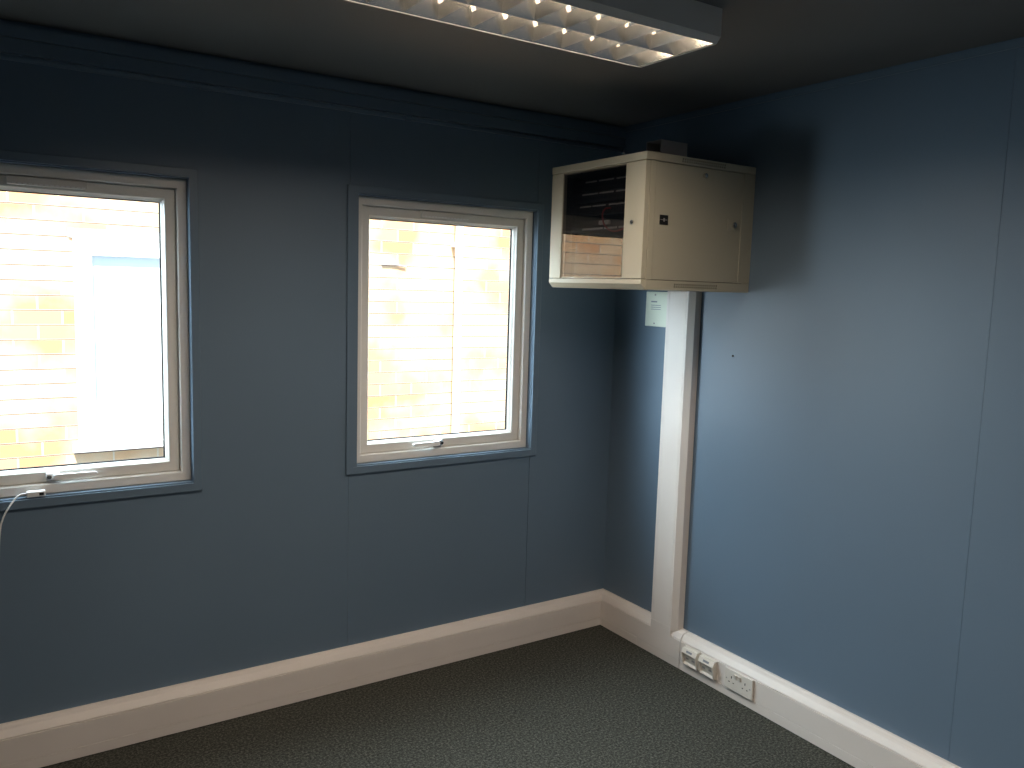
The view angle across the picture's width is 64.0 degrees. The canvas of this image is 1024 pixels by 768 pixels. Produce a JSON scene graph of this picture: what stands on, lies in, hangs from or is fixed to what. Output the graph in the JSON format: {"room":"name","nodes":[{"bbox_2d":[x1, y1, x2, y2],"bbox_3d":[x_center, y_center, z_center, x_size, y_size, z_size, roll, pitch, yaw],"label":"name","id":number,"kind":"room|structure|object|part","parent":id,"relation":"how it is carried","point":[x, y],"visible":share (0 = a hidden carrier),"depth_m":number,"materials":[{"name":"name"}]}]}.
{"room":"empty office room","nodes":[
{"label":"empty office room","id":0,"kind":"room"},
{"bbox_2d":[0,19,622,723],"bbox_3d":[-1.340,0.066,2.848,4.520,2.400,0.120,-3,8,-33],"label":"wall","id":1,"kind":"structure","parent":0,"point":[281,553],"depth_m":3.08,"materials":[{"name":"blue paint"}]},
{"bbox_2d":[0,150,202,510],"bbox_3d":[-1.516,-0.167,2.688,0.918,1.132,0.118,-3,8,-33],"label":"window","id":2,"kind":"structure","parent":1,"relation":"in","point":[170,195],"depth_m":2.84,"materials":[{"name":"white plastic"}]},
{"bbox_2d":[0,489,45,536],"bbox_3d":[-1.711,0.832,2.545,0.054,0.938,0.526,7,8,37],"label":"charging cable","id":3,"kind":"object","parent":2,"relation":"on","point":[32,493],"visible":1,"depth_m":2.66,"materials":[{"name":"white plastic"}]},
{"bbox_2d":[6,175,86,189],"bbox_3d":[-1.492,-0.646,2.631,0.224,0.025,0.018,-3,8,-33],"label":"vent","id":4,"kind":"object","parent":2,"relation":"attached to","point":[13,182],"depth_m":2.63,"materials":[{"name":"white plastic"}]},
{"bbox_3d":[-1.531,0.307,2.732,0.040,0.025,0.020,-3,8,-33],"label":"handle","id":5,"kind":"part","parent":2,"relation":"part of","materials":[{"name":"white"}]},
{"bbox_3d":[-1.463,0.307,2.748,0.132,0.019,0.015,-2,8,-31],"label":"lever","id":6,"kind":"part","parent":2,"relation":"part of","materials":[{"name":"white metal"}]},
{"bbox_2d":[0,588,602,767],"bbox_3d":[-1.377,1.186,2.873,4.400,0.160,0.050,-3,8,-33],"label":"baseboard","id":7,"kind":"structure","parent":1,"relation":"attached to","point":[47,739],"depth_m":3.15,"materials":[{"name":"white plastic"}]},
{"bbox_2d":[0,53,622,152],"bbox_3d":[-1.324,-1.005,2.628,4.390,0.025,0.025,-3,8,-33],"label":"cable conduit","id":8,"kind":"object","parent":1,"relation":"attached to","point":[202,86],"visible":1,"depth_m":2.94,"materials":[{"name":"blue paint"}]},
{"bbox_2d":[0,22,626,148],"bbox_3d":[-1.317,-1.057,2.623,4.400,0.084,0.026,-3,8,-33],"label":"trim","id":9,"kind":"structure","parent":1,"relation":"attached to","point":[19,40],"depth_m":2.93,"materials":[{"name":"blue paint"}]},
{"bbox_2d":[345,184,543,474],"bbox_3d":[-0.289,-0.224,3.486,0.918,1.132,0.118,-3,8,-33],"label":"window","id":10,"kind":"structure","parent":1,"relation":"in","point":[360,209],"depth_m":3.47,"materials":[{"name":"white plastic"}]},
{"bbox_3d":[-0.361,0.256,3.466,0.132,0.019,0.015,-3,8,-36],"label":"lever","id":11,"kind":"part","parent":10,"relation":"part of","materials":[{"name":"white metal"}]},
{"bbox_2d":[420,211,468,220],"bbox_3d":[-0.279,-0.702,3.421,0.224,0.025,0.018,-3,8,-33],"label":"vent","id":12,"kind":"object","parent":10,"relation":"attached to","point":[424,215],"depth_m":3.41,"materials":[{"name":"white"}]},
{"bbox_2d":[41,625,854,767],"bbox_3d":[-0.139,1.584,1.000,4.640,0.120,4.840,-3,8,-33],"label":"floor","id":13,"kind":"structure","parent":0,"point":[591,697],"depth_m":3.08,"materials":[{"name":"carpet"}]},
{"bbox_2d":[0,0,1023,126],"bbox_3d":[-0.060,-0.927,0.701,4.800,0.140,4.980,-3,8,-33],"label":"ceiling","id":14,"kind":"structure","parent":0,"point":[764,47],"depth_m":2.59,"materials":[{"name":"paint"}]},
{"bbox_2d":[347,0,721,67],"bbox_3d":[-0.040,-0.962,2.011,1.235,0.090,0.326,-3,8,-33],"label":"ceiling light","id":15,"kind":"object","parent":14,"relation":"attached to","point":[637,33],"visible":1,"depth_m":2.15,"materials":[{"name":"white metal"}]},
{"bbox_3d":[-0.231,-0.939,1.986,0.014,0.034,0.148,-3,8,-33],"label":"louvre blade","id":16,"kind":"part","parent":15,"relation":"part of","materials":[{"name":"silver metal"}]},
{"bbox_3d":[-0.149,-0.943,2.039,0.014,0.034,0.148,-3,8,-33],"label":"louvre blade","id":17,"kind":"part","parent":15,"relation":"part of","materials":[{"name":"silver metal"}]},
{"bbox_3d":[-0.066,-0.947,2.093,0.014,0.034,0.148,-3,8,-33],"label":"louvre blade","id":18,"kind":"part","parent":15,"relation":"part of","materials":[{"name":"silver metal"}]},
{"bbox_3d":[0.017,-0.930,1.967,0.014,0.034,0.148,-3,8,-33],"label":"louvre blade","id":19,"kind":"part","parent":15,"relation":"part of","materials":[{"name":"silver metal"}]},
{"bbox_3d":[0.016,-0.951,2.147,0.014,0.034,0.148,-3,8,-33],"label":"louvre blade","id":20,"kind":"part","parent":15,"relation":"part of","materials":[{"name":"silver metal"}]},
{"bbox_3d":[0.099,-0.955,2.200,0.014,0.034,0.148,-3,8,-33],"label":"louvre blade","id":21,"kind":"part","parent":15,"relation":"part of","materials":[{"name":"silver metal"}]},
{"bbox_3d":[0.099,-0.934,2.021,0.014,0.034,0.148,-3,8,-33],"label":"louvre blade","id":22,"kind":"part","parent":15,"relation":"part of","materials":[{"name":"silver metal"}]},
{"bbox_3d":[0.181,-0.958,2.254,0.014,0.034,0.148,-3,8,-33],"label":"louvre blade","id":23,"kind":"part","parent":15,"relation":"part of","materials":[{"name":"silver metal"}]},
{"bbox_3d":[0.182,-0.938,2.075,0.014,0.034,0.148,-3,8,-33],"label":"louvre blade","id":24,"kind":"part","parent":15,"relation":"part of","materials":[{"name":"silver metal"}]},
{"bbox_3d":[0.264,-0.962,2.308,0.014,0.034,0.148,-3,8,-33],"label":"louvre blade","id":25,"kind":"part","parent":15,"relation":"part of","materials":[{"name":"silver metal"}]},
{"bbox_3d":[0.264,-0.941,2.128,0.014,0.034,0.148,-3,8,-33],"label":"louvre blade","id":26,"kind":"part","parent":15,"relation":"part of","materials":[{"name":"silver metal"}]},
{"bbox_3d":[0.346,-0.966,2.362,0.014,0.034,0.148,-3,8,-33],"label":"louvre blade","id":27,"kind":"part","parent":15,"relation":"part of","materials":[{"name":"silver metal"}]},
{"bbox_3d":[0.346,-0.945,2.182,0.014,0.034,0.148,-3,8,-33],"label":"louvre blade","id":28,"kind":"part","parent":15,"relation":"part of","materials":[{"name":"silver metal"}]},
{"bbox_3d":[0.429,-0.949,2.236,0.014,0.034,0.148,-3,8,-33],"label":"louvre blade","id":29,"kind":"part","parent":15,"relation":"part of","materials":[{"name":"silver metal"}]},
{"bbox_2d":[603,37,1023,767],"bbox_3d":[1.790,0.246,2.088,0.120,2.400,4.600,-3,8,-33],"label":"wall","id":30,"kind":"structure","parent":0,"point":[856,535],"depth_m":2.83,"materials":[{"name":"blue paint"}]},
{"bbox_2d":[600,603,603,618],"bbox_3d":[0.444,1.112,4.015,0.004,0.073,0.026,-3,8,-33],"label":"trim","id":31,"kind":"structure","parent":30,"relation":"attached to","point":[602,604],"depth_m":4.01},
{"bbox_2d":[549,151,755,292],"bbox_3d":[0.551,-0.622,3.290,0.576,0.485,0.581,-3,8,-33],"label":"upper cabinet","id":32,"kind":"object","parent":30,"relation":"attached to","point":[688,221],"visible":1,"depth_m":3.09,"materials":[{"name":"beige metal"}]},
{"bbox_3d":[0.257,-0.635,3.372,0.003,0.415,0.024,-3,8,-33],"label":"rack rail","id":33,"kind":"part","parent":32,"relation":"part of","materials":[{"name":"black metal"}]},
{"bbox_2d":[571,218,623,234],"bbox_3d":[0.382,-0.603,3.055,0.495,0.042,0.659,-3,8,-33],"label":"switch","id":34,"kind":"object","parent":32,"relation":"in","point":[595,227],"visible":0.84,"depth_m":3.03,"materials":[{"name":"black metal"}]},
{"bbox_2d":[572,201,624,216],"bbox_3d":[0.395,-0.685,3.194,0.055,0.041,0.463,-3,8,-33],"label":"bay","id":35,"kind":"object","parent":32,"relation":"in","point":[618,207],"visible":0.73,"depth_m":3.23,"materials":[{"name":"black metal"}]},
{"bbox_2d":[602,207,623,231],"bbox_3d":[0.411,-0.624,3.092,0.036,0.100,0.194,-3,8,-33],"label":"cable","id":36,"kind":"object","parent":35,"relation":"attached to","point":[604,209],"visible":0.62,"depth_m":3.15,"materials":[{"name":"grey plastic"}]},
{"bbox_2d":[572,188,625,204],"bbox_3d":[0.396,-0.733,3.188,0.055,0.041,0.463,-3,8,-33],"label":"bay","id":37,"kind":"object","parent":32,"relation":"in","point":[612,195],"visible":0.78,"depth_m":3.23,"materials":[{"name":"black metal"}]},
{"bbox_2d":[573,175,625,192],"bbox_3d":[0.398,-0.781,3.183,0.055,0.041,0.463,-3,8,-33],"label":"bay","id":38,"kind":"object","parent":32,"relation":"in","point":[615,182],"visible":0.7,"depth_m":3.22,"materials":[{"name":"black metal"}]},
{"bbox_3d":[0.322,-0.616,3.148,0.021,0.416,0.564,-3,8,-33],"label":"door","id":39,"kind":"part","parent":32,"relation":"part of","materials":[{"name":"beige metal"}]},
{"bbox_2d":[646,139,687,156],"bbox_3d":[0.581,-0.873,3.075,0.133,0.064,0.080,-3,8,-33],"label":"duct","id":40,"kind":"object","parent":32,"relation":"on","point":[661,146],"visible":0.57,"depth_m":3.05,"materials":[{"name":"grey plastic"}]},
{"bbox_3d":[0.700,-0.369,3.107,0.546,0.034,0.030,-3,8,-33],"label":"rail","id":41,"kind":"part","parent":32,"relation":"part of","materials":[{"name":"beige metal"}]},
{"bbox_3d":[0.697,-0.595,3.064,0.456,0.418,0.010,-3,8,-33],"label":"panel","id":42,"kind":"part","parent":32,"relation":"part of","materials":[{"name":"beige metal"}]},
{"bbox_3d":[0.844,-0.611,3.152,0.042,0.042,0.005,-3,8,-33],"label":"latch plate","id":43,"kind":"part","parent":32,"relation":"part of","materials":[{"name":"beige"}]},
{"bbox_2d":[645,291,666,326],"bbox_3d":[0.656,-0.335,3.665,0.016,0.156,0.160,-3,8,-33],"label":"plate","id":44,"kind":"object","parent":30,"relation":"attached to","point":[656,302],"visible":0.81,"depth_m":3.67,"materials":[{"name":"white"}]},
{"bbox_2d":[651,291,701,636],"bbox_3d":[0.712,0.358,3.593,0.052,1.520,0.164,-3,8,-33],"label":"cable conduit","id":45,"kind":"object","parent":30,"relation":"attached to","point":[683,314],"visible":0.88,"depth_m":3.56,"materials":[{"name":"white plastic"}]},
{"bbox_2d":[681,645,699,670],"bbox_3d":[0.762,1.173,3.503,0.028,0.081,0.085,-3,8,-33],"label":"outlet","id":46,"kind":"object","parent":30,"relation":"attached to","point":[690,657],"visible":1,"depth_m":3.50,"materials":[{"name":"beige plastic"}]},
{"bbox_2d":[698,654,716,679],"bbox_3d":[0.815,1.184,3.422,0.028,0.081,0.085,-3,8,-33],"label":"outlet","id":47,"kind":"object","parent":30,"relation":"attached to","point":[707,665],"visible":1,"depth_m":3.42,"materials":[{"name":"beige plastic"}]},
{"bbox_2d":[724,666,753,700],"bbox_3d":[0.909,1.203,3.290,0.016,0.085,0.144,-3,8,-33],"label":"power socket","id":48,"kind":"object","parent":30,"relation":"attached to","point":[737,682],"visible":1,"depth_m":3.28,"materials":[{"name":"beige plastic"}]},
{"bbox_2d":[600,589,960,767],"bbox_3d":[1.686,1.357,2.169,0.051,0.161,4.600,-3,8,-33],"label":"baseboard","id":49,"kind":"structure","parent":30,"relation":"attached to","point":[860,743],"depth_m":3.11,"materials":[{"name":"white plastic"}]},
{"bbox_2d":[625,39,1023,131],"bbox_3d":[1.777,-0.924,1.909,0.006,0.020,4.580,-3,8,-33],"label":"trim","id":50,"kind":"structure","parent":30,"relation":"attached to","point":[1018,43],"depth_m":2.84,"materials":[{"name":"blue paint"}]},
{"label":"outside","id":51,"kind":"structure","parent":0,"visible":0},
{"bbox_3d":[-8.223,-0.135,16.409,17.000,0.120,29.800,-3,8,-33],"label":"ground","id":52,"kind":"structure","parent":51,"visible":0},
{"bbox_2d":[0,191,509,468],"bbox_3d":[-0.288,-0.284,8.056,9.210,2.560,4.120,-3,8,-33],"label":"brick building","id":53,"kind":"structure","parent":52,"relation":"on","point":[81,366],"depth_m":4.47,"materials":[{"name":"white brick"}]},
{"bbox_3d":[-1.962,0.328,4.600,0.890,0.041,0.050,-3,8,-33],"label":"sill","id":54,"kind":"part","parent":53,"relation":"part of","materials":[{"name":"white"}]},
{"bbox_3d":[-1.972,-0.241,4.575,0.660,0.915,0.006,-3,8,-33],"label":"blind pane","id":55,"kind":"part","parent":53,"relation":"part of","materials":[{"name":"white"}]},
{"bbox_2d":[381,263,406,267],"bbox_3d":[-0.757,-0.762,5.259,0.171,0.024,0.014,-3,8,-33],"label":"stub","id":56,"kind":"object","parent":53,"relation":"attached to","point":[382,263],"visible":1,"depth_m":5.25,"materials":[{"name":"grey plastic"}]},
{"bbox_2d":[451,226,464,432],"bbox_3d":[-0.386,0.035,5.580,0.070,2.490,0.075,-3,8,-33],"label":"downpipe","id":57,"kind":"object","parent":53,"relation":"attached to","point":[458,244],"visible":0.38,"depth_m":5.50,"materials":[{"name":"white"}]}
]}

